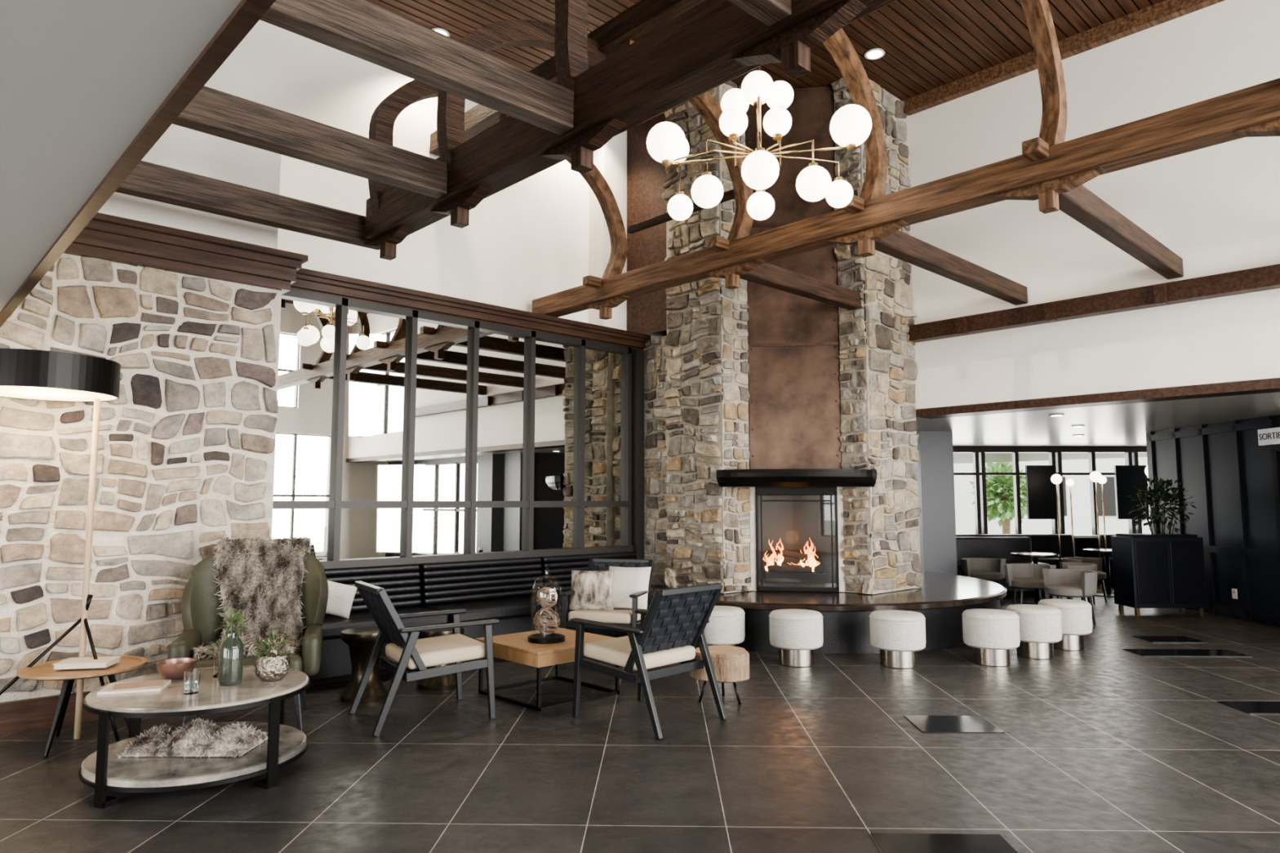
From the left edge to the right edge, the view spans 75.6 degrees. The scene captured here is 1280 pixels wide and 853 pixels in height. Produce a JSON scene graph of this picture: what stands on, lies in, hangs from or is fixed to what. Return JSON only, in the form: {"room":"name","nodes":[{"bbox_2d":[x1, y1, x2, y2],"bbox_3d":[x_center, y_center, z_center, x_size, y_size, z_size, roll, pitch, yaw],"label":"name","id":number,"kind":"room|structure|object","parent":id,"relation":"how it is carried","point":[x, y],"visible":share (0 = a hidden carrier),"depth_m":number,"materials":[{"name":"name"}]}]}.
{"room":"hotel lobby","nodes":[
{"label":"hotel lobby","id":0,"kind":"room"},
{"bbox_2d":[0,0,240,311],"bbox_3d":[-1.676,-1.111,-0.839,4.680,0.140,10.950,5,-7,-43],"label":"ceiling soffit","id":1,"kind":"structure","parent":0,"point":[80,80],"depth_m":1.94,"materials":[{"name":"grey paint"}]},
{"bbox_2d":[0,0,275,327],"bbox_3d":[0.036,-0.981,0.781,0.040,0.205,10.950,5,-7,-43],"label":"trim","id":2,"kind":"structure","parent":1,"relation":"attached to","point":[247,13],"depth_m":2.08,"materials":[{"name":"brown wood"}]},
{"bbox_2d":[0,253,281,702],"bbox_3d":[-4.987,0.219,3.740,6.320,2.842,0.502,5,-7,-43],"label":"stone wall","id":3,"kind":"structure","parent":0,"point":[186,453],"depth_m":5.16,"materials":[{"name":"stone"}]},
{"bbox_2d":[0,691,115,735],"bbox_3d":[-4.797,1.538,3.491,6.220,0.170,0.050,5,-7,-43],"label":"baseboard","id":4,"kind":"structure","parent":3,"relation":"attached to","point":[34,713],"depth_m":4.72,"materials":[{"name":"brown wood"}]},
{"bbox_2d":[63,242,290,294],"bbox_3d":[-4.952,-1.178,3.936,6.265,0.060,0.550,5,-7,-43],"label":"trim","id":5,"kind":"structure","parent":3,"relation":"attached to","point":[75,249],"depth_m":5.39,"materials":[{"name":"brown wood"}]},
{"bbox_2d":[72,228,296,284],"bbox_3d":[-4.931,-1.254,3.935,6.285,0.090,0.590,5,-7,-43],"label":"trim","id":6,"kind":"structure","parent":3,"relation":"attached to","point":[86,237],"depth_m":5.38,"materials":[{"name":"brown wood"}]},
{"bbox_2d":[84,219,302,271],"bbox_3d":[-4.910,-1.324,3.934,6.305,0.050,0.630,5,-7,-43],"label":"trim","id":7,"kind":"structure","parent":3,"relation":"attached to","point":[95,225],"depth_m":5.38,"materials":[{"name":"brown wood"}]},
{"bbox_2d":[97,19,285,248],"bbox_3d":[-5.251,-2.615,4.336,6.400,2.505,0.550,5,-7,-43],"label":"wall","id":8,"kind":"structure","parent":0,"point":[254,71],"depth_m":6.06,"materials":[{"name":"white paint"}]},
{"bbox_2d":[91,212,308,263],"bbox_3d":[-4.884,-1.370,3.929,6.330,0.040,0.680,5,-7,-43],"label":"trim","id":9,"kind":"structure","parent":8,"relation":"attached to","point":[100,217],"depth_m":5.36,"materials":[{"name":"brown wood"}]},
{"bbox_2d":[277,30,589,323],"bbox_3d":[-0.995,-2.183,8.837,6.000,2.550,0.150,5,-7,-43],"label":"wall","id":10,"kind":"structure","parent":0,"point":[526,241],"depth_m":7.77,"materials":[{"name":"white paint"}]},
{"bbox_2d":[364,0,897,260],"bbox_3d":[1.653,-2.313,3.100,1.370,1.730,11.700,5,-7,-43],"label":"truss","id":11,"kind":"object","parent":10,"relation":"attached to","point":[681,51],"visible":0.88,"depth_m":4.28,"materials":[{"name":"brown wood"}]},
{"bbox_2d":[115,160,380,249],"bbox_3d":[-2.759,-1.504,5.426,2.270,0.200,0.120,5,-7,-43],"label":"cross beam","id":12,"kind":"structure","parent":11,"relation":"attached to","point":[148,180],"depth_m":5.47,"materials":[{"name":"brown wood"}]},
{"bbox_2d":[172,85,447,198],"bbox_3d":[-1.971,-1.594,4.441,2.050,0.200,0.120,5,-7,-43],"label":"cross beam","id":13,"kind":"structure","parent":11,"relation":"attached to","point":[211,111],"depth_m":4.53,"materials":[{"name":"brown wood"}]},
{"bbox_2d":[259,0,573,134],"bbox_3d":[-1.118,-1.676,3.545,2.050,0.200,0.120,5,-7,-43],"label":"cross beam","id":14,"kind":"structure","parent":11,"relation":"attached to","point":[363,29],"depth_m":3.64,"materials":[{"name":"brown wood"}]},
{"bbox_2d":[726,0,791,26],"bbox_3d":[-0.188,-1.764,2.570,2.050,0.200,0.120,5,-7,-43],"label":"cross beam","id":15,"kind":"structure","parent":11,"relation":"attached to","point":[769,12],"depth_m":3.19,"materials":[{"name":"brown wood"}]},
{"bbox_2d":[499,0,1279,319],"bbox_3d":[2.663,-2.162,3.994,1.490,1.650,11.620,5,-7,-43],"label":"truss","id":16,"kind":"object","parent":11,"relation":"attached to","point":[1048,166],"visible":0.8,"depth_m":5.39,"materials":[{"name":"brown wood"}]},
{"bbox_2d":[646,66,871,220],"bbox_3d":[0.752,-2.067,5.279,1.424,1.485,0.710,0,-5,0],"label":"globe chandelier","id":17,"kind":"object","parent":16,"relation":"hanging from","point":[851,125],"visible":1,"depth_m":5.14,"materials":[{"name":"glass"}]},
{"bbox_2d":[739,262,860,310],"bbox_3d":[1.403,-1.277,7.377,1.910,0.160,0.120,5,-7,-43],"label":"cross beam","id":18,"kind":"structure","parent":16,"relation":"attached to","point":[766,274],"depth_m":7.37,"materials":[{"name":"brown wood"}]},
{"bbox_2d":[875,230,1027,305],"bbox_3d":[2.577,-1.326,6.840,2.870,0.160,0.120,5,-7,-43],"label":"cross beam","id":19,"kind":"structure","parent":16,"relation":"attached to","point":[900,245],"depth_m":6.74,"materials":[{"name":"brown wood"}]},
{"bbox_2d":[1058,184,1183,279],"bbox_3d":[3.444,-1.408,5.929,2.870,0.160,0.120,5,-7,-43],"label":"cross beam","id":20,"kind":"structure","parent":16,"relation":"attached to","point":[1081,204],"depth_m":5.82,"materials":[{"name":"brown wood"}]},
{"bbox_2d":[588,130,626,330],"bbox_3d":[-0.357,-2.193,9.169,0.340,2.470,0.250,5,-7,-43],"label":"wall","id":21,"kind":"structure","parent":0,"point":[611,159],"depth_m":9.08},
{"bbox_2d":[0,582,1279,852],"bbox_3d":[2.959,1.986,7.483,23.200,0.001,19.000,5,-7,-43],"label":"floor","id":22,"kind":"structure","parent":0,"point":[1104,747],"depth_m":4.06,"materials":[{"name":"tile"}]},
{"bbox_2d":[0,348,120,742],"bbox_3d":[-3.218,0.668,4.414,0.731,2.070,0.710,5,-7,-43],"label":"floor lamp","id":23,"kind":"object","parent":22,"relation":"on","point":[24,374],"visible":0.99,"depth_m":4.42,"materials":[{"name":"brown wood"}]},
{"bbox_2d":[0,386,117,401],"bbox_3d":[-3.240,-0.186,4.485,0.674,0.016,0.674,5,-7,-43],"label":"diffuser","id":24,"kind":"object","parent":23,"relation":"attached to","point":[55,393],"depth_m":4.49,"materials":[{"name":"beige"}]},
{"bbox_2d":[17,655,147,756],"bbox_3d":[-3.030,1.508,4.482,0.590,0.411,0.590,0,-5,0],"label":"side table","id":25,"kind":"object","parent":22,"relation":"on","point":[45,671],"visible":0.74,"depth_m":4.36,"materials":[{"name":"brown wood"}]},
{"bbox_2d":[52,656,121,670],"bbox_3d":[-3.000,1.284,4.482,0.260,0.030,0.190,1,-5,-11],"label":"book","id":26,"kind":"object","parent":25,"relation":"on","point":[77,663],"visible":0.98,"depth_m":4.42,"materials":[{"name":"beige paper"}]},
{"bbox_2d":[78,665,310,808],"bbox_3d":[-2.120,1.460,3.984,0.968,0.415,0.968,0,-5,0],"label":"marble coffee table","id":27,"kind":"object","parent":22,"relation":"on","point":[103,771],"visible":0.76,"depth_m":3.73,"materials":[{"name":"stone"}]},
{"bbox_2d":[97,680,171,694],"bbox_3d":[-2.399,1.236,3.920,0.260,0.019,0.209,2,-5,-17],"label":"magazine","id":28,"kind":"object","parent":27,"relation":"on","point":[157,685],"visible":1,"depth_m":3.87,"materials":[{"name":"beige paper"}]},
{"bbox_2d":[155,657,196,679],"bbox_3d":[-2.330,1.223,4.146,0.180,0.085,0.180,0,-5,0],"label":"copper bowl","id":29,"kind":"object","parent":27,"relation":"on","point":[171,668],"visible":0.9,"depth_m":4.09,"materials":[{"name":"brown"}]},
{"bbox_2d":[116,717,267,758],"bbox_3d":[-2.127,1.483,3.982,0.609,0.161,0.377,0,-5,0],"label":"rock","id":30,"kind":"object","parent":27,"relation":"on","point":[200,738],"visible":1,"depth_m":3.88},
{"bbox_2d":[214,607,250,685],"bbox_3d":[-2.004,1.069,4.036,0.162,0.372,0.158,0,-5,0],"label":"glass bottle vase","id":31,"kind":"object","parent":27,"relation":"on","point":[231,650],"visible":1,"depth_m":4.00,"materials":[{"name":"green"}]},
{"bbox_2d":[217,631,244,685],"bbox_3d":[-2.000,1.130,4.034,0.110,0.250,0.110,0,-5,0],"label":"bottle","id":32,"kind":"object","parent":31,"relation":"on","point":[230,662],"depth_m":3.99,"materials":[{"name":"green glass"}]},
{"bbox_2d":[251,629,293,682],"bbox_3d":[-1.832,1.137,4.108,0.185,0.251,0.184,0,-5,0],"label":"potted plant","id":33,"kind":"object","parent":27,"relation":"on","point":[274,666],"visible":1,"depth_m":4.07,"materials":[{"name":"silver"}]},
{"bbox_2d":[168,550,328,731],"bbox_3d":[-2.323,1.243,4.953,0.826,1.025,0.759,2,-6,-19],"label":"armchair","id":34,"kind":"object","parent":22,"relation":"on","point":[199,603],"visible":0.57,"depth_m":5.02,"materials":[{"name":"fabric"}]},
{"bbox_2d":[191,530,315,660],"bbox_3d":[-2.322,1.003,5.010,0.641,0.738,0.808,2,-6,-19],"label":"fur throw","id":35,"kind":"object","parent":34,"relation":"on","point":[262,578],"visible":0.79,"depth_m":5.16,"materials":[{"name":"fur"}]},
{"bbox_2d":[339,626,387,703],"bbox_3d":[-1.830,1.585,5.499,0.330,0.440,0.330,5,-7,-43],"label":"table","id":36,"kind":"object","parent":22,"relation":"on","point":[360,641],"visible":0.75,"depth_m":5.41,"materials":[{"name":"brown"}]},
{"bbox_2d":[348,580,499,736],"bbox_3d":[-1.323,1.362,5.053,0.735,0.812,0.630,3,-6,-32],"label":"lounge chair","id":37,"kind":"object","parent":22,"relation":"on","point":[411,652],"visible":1,"depth_m":4.94,"materials":[{"name":"black wood"}]},
{"bbox_2d":[385,633,484,669],"bbox_3d":[-1.258,1.382,5.092,0.500,0.085,0.520,0,-4,-32],"label":"seat cushion","id":38,"kind":"object","parent":37,"relation":"on","point":[455,647],"depth_m":4.95,"materials":[{"name":"beige fabric"}]},
{"bbox_2d":[417,626,464,690],"bbox_3d":[-1.420,1.637,5.856,0.330,0.400,0.330,5,-7,-43],"label":"table","id":39,"kind":"object","parent":22,"relation":"on","point":[444,682],"visible":0.41,"depth_m":5.73,"materials":[{"name":"brown"}]},
{"bbox_2d":[308,551,636,685],"bbox_3d":[-1.242,1.557,7.081,3.740,0.782,0.585,5,-7,-43],"label":"banquette","id":40,"kind":"object","parent":22,"relation":"on","point":[450,582],"visible":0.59,"depth_m":6.89,"materials":[{"name":"leather"}]},
{"bbox_2d":[325,580,356,618],"bbox_3d":[-2.230,1.262,6.038,0.313,0.305,0.150,1,-5,-15],"label":"throw pillow","id":41,"kind":"object","parent":40,"relation":"on","point":[340,596],"visible":0.71,"depth_m":6.00,"materials":[{"name":"beige fabric"}]},
{"bbox_2d":[322,605,448,640],"bbox_3d":[-2.133,1.485,6.221,1.260,0.110,0.560,5,-7,-43],"label":"seat cushion","id":42,"kind":"object","parent":40,"relation":"on","point":[333,625],"depth_m":6.19,"materials":[{"name":"black leather"}]},
{"bbox_2d":[325,556,559,614],"bbox_3d":[-1.545,0.518,7.510,3.880,2.930,0.155,5,-7,-43],"label":"backing","id":43,"kind":"object","parent":40,"relation":"attached to","point":[420,570],"visible":0.02,"depth_m":7.02,"materials":[{"name":"black paint"}]},
{"bbox_2d":[271,297,624,560],"bbox_3d":[-1.510,0.111,7.452,3.800,2.130,0.020,5,-7,-43],"label":"mirror panes","id":44,"kind":"object","parent":43,"relation":"attached to","point":[375,401],"visible":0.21,"depth_m":7.20,"materials":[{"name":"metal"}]},
{"bbox_2d":[329,297,347,560],"bbox_3d":[-2.393,0.030,6.563,0.050,2.130,0.060,5,-7,-43],"label":"mullion","id":45,"kind":"object","parent":44,"relation":"attached to","point":[343,309],"visible":0.86,"depth_m":6.54,"materials":[{"name":"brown metal"}]},
{"bbox_2d":[403,310,417,557],"bbox_3d":[-1.943,0.069,6.988,0.050,2.130,0.060,5,-7,-43],"label":"mullion","id":46,"kind":"object","parent":44,"relation":"attached to","point":[413,322],"visible":0.86,"depth_m":6.97,"materials":[{"name":"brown metal"}]},
{"bbox_2d":[281,288,633,354],"bbox_3d":[-1.475,-0.922,7.524,3.820,0.060,0.060,5,-7,-43],"label":"rail","id":47,"kind":"object","parent":46,"relation":"attached to","point":[293,294],"visible":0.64,"depth_m":7.27,"materials":[{"name":"brown metal"}]},
{"bbox_2d":[272,501,627,509],"bbox_3d":[-1.484,0.696,7.371,3.800,0.060,0.055,5,-7,-43],"label":"rail","id":48,"kind":"object","parent":44,"relation":"attached to","point":[277,504],"visible":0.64,"depth_m":7.08,"materials":[{"name":"brown metal"}]},
{"bbox_2d":[290,267,650,350],"bbox_3d":[-1.524,-1.000,7.713,3.960,0.170,0.590,5,-7,-43],"label":"molding","id":49,"kind":"structure","parent":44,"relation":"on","point":[307,280],"depth_m":7.29,"materials":[{"name":"brown wood"}]},
{"bbox_2d":[466,320,479,554],"bbox_3d":[-1.497,0.107,7.409,0.050,2.130,0.060,5,-7,-43],"label":"mullion","id":50,"kind":"object","parent":44,"relation":"attached to","point":[474,361],"visible":0.86,"depth_m":7.39,"materials":[{"name":"brown metal"}]},
{"bbox_2d":[319,546,633,568],"bbox_3d":[-1.472,1.159,7.331,3.820,0.060,0.070,5,-7,-43],"label":"rail","id":51,"kind":"object","parent":44,"relation":"attached to","point":[546,553],"visible":0.64,"depth_m":7.23,"materials":[{"name":"brown metal"}]},
{"bbox_2d":[524,330,535,551],"bbox_3d":[-1.040,0.146,7.841,0.050,2.130,0.060,5,-7,-43],"label":"mullion","id":52,"kind":"object","parent":51,"relation":"on","point":[531,340],"visible":0.86,"depth_m":7.82,"materials":[{"name":"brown metal"}]},
{"bbox_2d":[576,339,585,548],"bbox_3d":[-0.590,0.185,8.266,0.050,2.130,0.060,5,-7,-43],"label":"mullion","id":53,"kind":"object","parent":44,"relation":"attached to","point":[581,348],"visible":0.86,"depth_m":8.25,"materials":[{"name":"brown metal"}]},
{"bbox_2d":[624,347,631,546],"bbox_3d":[-0.126,0.225,8.705,0.050,2.130,0.060,5,-7,-43],"label":"mullion","id":54,"kind":"object","parent":44,"relation":"attached to","point":[628,357],"visible":0.86,"depth_m":8.69,"materials":[{"name":"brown metal"}]},
{"bbox_2d":[631,349,644,559],"bbox_3d":[-0.099,0.434,8.795,0.110,2.490,0.300,5,-7,-43],"label":"end post","id":55,"kind":"object","parent":44,"relation":"attached to","point":[637,356],"depth_m":8.70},
{"bbox_2d":[419,594,573,623],"bbox_3d":[-1.216,1.564,7.088,1.230,0.110,0.560,5,-7,-43],"label":"seat cushion","id":56,"kind":"object","parent":40,"relation":"on","point":[520,607],"depth_m":6.92,"materials":[{"name":"black leather"}]},
{"bbox_2d":[541,591,575,610],"bbox_3d":[-0.432,1.631,7.829,0.890,0.110,0.560,5,-7,-43],"label":"seat cushion","id":57,"kind":"object","parent":40,"relation":"on","point":[558,596],"depth_m":7.59,"materials":[{"name":"black leather"}]},
{"bbox_2d":[475,627,619,711],"bbox_3d":[-0.620,1.633,5.625,0.720,0.366,0.720,5,-7,-43],"label":"table","id":58,"kind":"object","parent":22,"relation":"on","point":[513,647],"visible":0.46,"depth_m":5.40,"materials":[{"name":"wood"}]},
{"bbox_2d":[527,586,564,644],"bbox_3d":[-0.630,1.200,5.574,0.250,0.487,0.250,5,-7,-43],"label":"sculpture","id":59,"kind":"object","parent":58,"relation":"on","point":[546,637],"visible":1,"depth_m":5.52,"materials":[{"name":"clear glass"}]},
{"bbox_2d":[559,558,653,672],"bbox_3d":[-0.249,1.515,6.738,0.651,0.812,0.735,-1,-5,14],"label":"lounge chair","id":60,"kind":"object","parent":22,"relation":"on","point":[612,593],"visible":0.9,"depth_m":6.67,"materials":[{"name":"fabric"}]},
{"bbox_2d":[568,608,642,623],"bbox_3d":[-0.262,1.525,6.661,0.520,0.085,0.500,-1,-8,14],"label":"seat cushion","id":61,"kind":"object","parent":60,"relation":"on","point":[609,615],"depth_m":6.44,"materials":[{"name":"beige fabric"}]},
{"bbox_2d":[608,566,651,609],"bbox_3d":[-0.100,1.317,6.753,0.360,0.360,0.140,-1,-30,14],"label":"pillow","id":62,"kind":"object","parent":60,"relation":"on","point":[624,582],"depth_m":6.69,"materials":[{"name":"beige"}]},
{"bbox_2d":[569,582,726,739],"bbox_3d":[0.050,1.358,5.009,0.735,0.812,0.630,-5,-7,43],"label":"lounge chair","id":63,"kind":"object","parent":22,"relation":"on","point":[672,628],"visible":1,"depth_m":4.88,"materials":[{"name":"black wood"}]},
{"bbox_2d":[582,635,695,671],"bbox_3d":[-0.006,1.379,5.060,0.500,0.085,0.520,-1,-4,44],"label":"seat cushion","id":64,"kind":"object","parent":63,"relation":"on","point":[617,651],"depth_m":4.92,"materials":[{"name":"beige fabric"}]},
{"bbox_2d":[689,644,749,704],"bbox_3d":[0.540,1.638,5.428,0.390,0.328,0.391,-3,-6,29],"label":"stool","id":65,"kind":"object","parent":22,"relation":"on","point":[731,664],"visible":0.83,"depth_m":5.28,"materials":[{"name":"brown wood"}]},
{"bbox_2d":[703,605,745,646],"bbox_3d":[0.660,1.722,6.872,0.434,0.415,0.434,-4,-6,34],"label":"stool","id":66,"kind":"object","parent":22,"relation":"on","point":[726,626],"visible":0.52,"depth_m":6.69,"materials":[{"name":"fabric"}]},
{"bbox_2d":[768,608,823,666],"bbox_3d":[1.260,1.702,6.653,0.434,0.415,0.434,-3,-6,33],"label":"stool","id":67,"kind":"object","parent":22,"relation":"on","point":[796,633],"visible":1,"depth_m":6.50,"materials":[{"name":"fabric"}]},
{"bbox_2d":[650,571,1007,653],"bbox_3d":[1.700,1.930,9.213,4.400,0.425,4.400,5,-7,-43],"label":"hearth","id":68,"kind":"object","parent":22,"relation":"on","point":[942,599],"visible":0.33,"depth_m":7.27,"materials":[{"name":"black stone"}]},
{"bbox_2d":[643,77,923,594],"bbox_3d":[1.401,-0.903,8.719,1.986,5.120,2.291,5,-7,-43],"label":"stone fireplace","id":69,"kind":"object","parent":68,"relation":"on","point":[781,453],"visible":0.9,"depth_m":8.21,"materials":[{"name":"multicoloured stone"}]},
{"bbox_2d":[745,85,835,223],"bbox_3d":[1.536,-2.770,8.456,0.900,1.430,0.050,-1,-5,7],"label":"hood","id":70,"kind":"object","parent":69,"relation":"attached to","point":[811,110],"depth_m":8.42,"materials":[{"name":"metal"}]},
{"bbox_2d":[746,226,839,343],"bbox_3d":[1.536,-1.435,8.335,0.900,1.230,0.050,-1,-5,7],"label":"hood","id":71,"kind":"object","parent":69,"relation":"attached to","point":[775,316],"depth_m":8.29,"materials":[{"name":"metal"}]},
{"bbox_2d":[747,342,839,350],"bbox_3d":[1.532,-0.806,8.247,0.583,0.060,0.711,5,-7,-43],"label":"hood","id":72,"kind":"object","parent":69,"relation":"attached to","point":[751,345],"depth_m":8.25,"materials":[{"name":"orange metal"}]},
{"bbox_2d":[747,345,841,469],"bbox_3d":[1.536,-0.136,8.216,0.900,1.360,0.050,-1,-5,7],"label":"hood","id":73,"kind":"object","parent":69,"relation":"attached to","point":[794,415],"depth_m":8.20,"materials":[{"name":"metal"}]},
{"bbox_2d":[715,468,876,487],"bbox_3d":[1.491,0.496,7.882,1.525,0.160,0.598,0,-5,1],"label":"mantel shelf","id":74,"kind":"object","parent":69,"relation":"attached to","point":[725,477],"depth_m":7.67,"materials":[{"name":"black metal"}]},
{"bbox_2d":[869,609,925,668],"bbox_3d":[2.060,1.697,6.593,0.434,0.415,0.434,-3,-6,31],"label":"stool","id":75,"kind":"object","parent":22,"relation":"on","point":[899,635],"visible":1,"depth_m":6.45,"materials":[{"name":"fabric"}]},
{"bbox_2d":[870,833,1017,852],"bbox_3d":[1.150,1.582,3.069,0.500,0.004,0.320,0,-5,1],"label":"floor inlay tile","id":76,"kind":"structure","parent":22,"relation":"on","point":[886,842],"depth_m":3.13,"materials":[{"name":"black"}]},
{"bbox_2d":[903,715,1004,733],"bbox_3d":[1.830,1.742,4.832,0.460,0.004,0.360,0,-5,1],"label":"floor inlay tile","id":77,"kind":"structure","parent":22,"relation":"on","point":[936,724],"depth_m":4.81,"materials":[{"name":"black"}]},
{"bbox_2d":[960,557,1005,604],"bbox_3d":[4.418,1.987,10.633,0.537,0.571,0.499,1,-5,-7],"label":"tub chair","id":78,"kind":"object","parent":22,"relation":"on","point":[987,569],"visible":0.67,"depth_m":10.62,"materials":[{"name":"grey fabric"}]},
{"bbox_2d":[961,608,1020,666],"bbox_3d":[2.840,1.704,6.673,0.434,0.415,0.434,-2,-6,19],"label":"stool","id":79,"kind":"object","parent":22,"relation":"on","point":[992,633],"visible":1,"depth_m":6.53,"materials":[{"name":"fabric"}]},
{"bbox_2d":[955,537,1048,595],"bbox_3d":[4.980,1.966,11.612,1.300,0.790,0.635,0,-5,0],"label":"banquette","id":80,"kind":"object","parent":22,"relation":"on","point":[999,548],"visible":0.24,"depth_m":11.83,"materials":[{"name":"black leather"}]},
{"bbox_2d":[955,533,1080,568],"bbox_3d":[5.750,2.061,12.658,2.100,0.790,0.635,0,-5,0],"label":"banquette","id":81,"kind":"object","parent":22,"relation":"on","point":[1041,543],"visible":0.09,"depth_m":12.88,"materials":[{"name":"black leather"}]},
{"bbox_2d":[1004,563,1056,604],"bbox_3d":[4.553,1.897,9.637,0.537,0.571,0.499,-1,-5,10],"label":"tub chair","id":82,"kind":"object","parent":22,"relation":"on","point":[1022,576],"visible":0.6,"depth_m":9.68,"materials":[{"name":"grey fabric"}]},
{"bbox_2d":[1005,604,1062,659],"bbox_3d":[3.330,1.732,6.972,0.434,0.415,0.434,0,-5,-5],"label":"stool","id":83,"kind":"object","parent":22,"relation":"on","point":[1040,625],"visible":0.88,"depth_m":6.82,"materials":[{"name":"fabric"}]},
{"bbox_2d":[952,446,1149,582],"bbox_3d":[7.000,1.416,13.349,5.400,2.200,0.305,0,-5,0],"label":"wall","id":84,"kind":"structure","parent":22,"relation":"on","point":[1041,491],"depth_m":13.37,"materials":[{"name":"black paint"}]},
{"bbox_2d":[1037,599,1092,650],"bbox_3d":[3.800,1.768,7.370,0.434,0.415,0.434,-2,-5,18],"label":"stool","id":85,"kind":"object","parent":22,"relation":"on","point":[1076,615],"visible":0.79,"depth_m":7.20,"materials":[{"name":"fabric"}]},
{"bbox_2d":[1042,568,1097,625],"bbox_3d":[4.618,1.823,8.829,0.499,0.571,0.537,2,-6,-22],"label":"tub chair","id":86,"kind":"object","parent":22,"relation":"on","point":[1069,584],"visible":0.84,"depth_m":8.78,"materials":[{"name":"grey fabric"}]},
{"bbox_2d":[1111,533,1207,616],"bbox_3d":[6.050,1.720,9.626,0.820,0.920,0.435,0,-5,0],"label":"base cabinet","id":87,"kind":"object","parent":22,"relation":"on","point":[1150,571],"visible":1,"depth_m":9.43,"materials":[{"name":"black"}]},
{"bbox_2d":[1126,474,1195,534],"bbox_3d":[6.131,0.931,9.704,0.702,0.735,0.703,5,-7,-43],"label":"potted plant","id":88,"kind":"object","parent":87,"relation":"on","point":[1160,486],"visible":1,"depth_m":9.65,"materials":[{"name":"green plant"}]},
{"bbox_2d":[1122,648,1252,657],"bbox_3d":[4.700,1.949,7.103,0.900,0.004,0.320,0,-5,2],"label":"floor inlay tile","id":89,"kind":"structure","parent":22,"relation":"on","point":[1144,652],"depth_m":7.10,"materials":[{"name":"black"}]},
{"bbox_2d":[1217,701,1279,714],"bbox_3d":[3.980,1.776,5.210,0.460,0.004,0.300,0,-5,1],"label":"floor inlay tile","id":90,"kind":"structure","parent":22,"relation":"on","point":[1251,708],"depth_m":5.23,"materials":[{"name":"black"}]},
{"bbox_2d":[626,112,666,338],"bbox_3d":[0.114,-2.198,9.168,0.340,2.460,0.880,5,-7,-43],"label":"wall","id":91,"kind":"structure","parent":0,"point":[646,313],"depth_m":8.98,"materials":[{"name":"metal"}]},
{"bbox_2d":[916,431,957,575],"bbox_3d":[3.800,1.173,10.688,0.420,2.200,0.400,0,-5,0],"label":"wall column","id":92,"kind":"structure","parent":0,"point":[935,476],"depth_m":10.51,"materials":[{"name":"black"}]},
{"bbox_2d":[906,0,1153,68],"bbox_3d":[2.394,-3.966,4.027,7.900,0.070,12.000,5,-7,-43],"label":"ceiling","id":93,"kind":"structure","parent":0,"point":[966,0],"depth_m":7.29,"materials":[{"name":"black"}]},
{"bbox_2d":[365,0,1164,106],"bbox_3d":[2.424,-3.919,3.941,7.430,0.020,11.842,5,-7,-43],"label":"slats","id":94,"kind":"object","parent":93,"relation":"attached to","point":[918,58],"visible":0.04,"depth_m":7.46,"materials":[{"name":"brown wood"}]},
{"bbox_2d":[906,0,1279,408],"bbox_3d":[6.118,-2.098,5.467,0.250,3.330,9.200,5,-7,-43],"label":"wall","id":95,"kind":"structure","parent":0,"point":[1216,207],"depth_m":7.26,"materials":[{"name":"white paint"}]},
{"bbox_2d":[904,0,1224,115],"bbox_3d":[6.002,-3.699,5.481,0.100,0.140,9.170,5,-7,-43],"label":"trim","id":96,"kind":"structure","parent":95,"relation":"attached to","point":[1165,11],"depth_m":7.57,"materials":[{"name":"brown wood"}]},
{"bbox_2d":[909,263,1279,342],"bbox_3d":[4.955,-1.161,6.329,0.140,0.160,6.170,5,-7,-43],"label":"ceiling beam","id":97,"kind":"structure","parent":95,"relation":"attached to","point":[1264,277],"depth_m":7.15,"materials":[{"name":"brown wood"}]},
{"bbox_2d":[915,377,1279,418],"bbox_3d":[6.118,-0.431,5.301,0.290,0.080,9.180,5,-7,-43],"label":"trim","id":98,"kind":"structure","parent":95,"relation":"attached to","point":[1264,385],"depth_m":7.23,"materials":[{"name":"brown wood"}]},
{"bbox_2d":[915,391,1279,463],"bbox_3d":[7.449,0.122,11.932,10.820,0.120,17.000,5,-7,-43],"label":"ceiling","id":99,"kind":"structure","parent":0,"point":[1128,424],"depth_m":9.62,"materials":[{"name":"paint"}]},
{"bbox_2d":[1147,414,1279,627],"bbox_3d":[6.688,0.943,8.153,0.145,2.200,5.010,0,-5,0],"label":"wall","id":100,"kind":"structure","parent":0,"point":[1228,477],"depth_m":9.30,"materials":[{"name":"black"}]},
{"label":"outside","id":101,"kind":"structure","parent":0,"visible":0},
{"label":"ground","id":102,"kind":"structure","parent":101,"visible":0},
{"bbox_2d":[998,493,1010,533],"bbox_3d":[11.002,2.910,24.909,0.340,1.937,0.338,5,-7,-43],"label":"trunk","id":103,"kind":"object","parent":102,"relation":"on","point":[1006,523],"visible":0.29,"depth_m":24.79,"materials":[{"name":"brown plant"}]},
{"bbox_2d":[968,462,1026,527],"bbox_3d":[10.997,1.970,24.902,2.005,2.157,2.044,2,-5,-19],"label":"leaves","id":104,"kind":"object","parent":103,"relation":"attached to","point":[993,482],"visible":0.66,"depth_m":24.66,"materials":[{"name":"green plant"}]},
{"bbox_2d":[953,457,1151,534],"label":"window","id":105,"kind":"structure","parent":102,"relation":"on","point":[1080,491],"depth_m":31.85,"materials":[{"name":"white"}]},
{"bbox_2d":[1097,476,1115,515],"bbox_3d":[18.100,2.699,31.867,1.100,1.500,0.060,0,-5,0],"label":"window","id":106,"kind":"structure","parent":105,"relation":"in","point":[1109,503],"depth_m":31.83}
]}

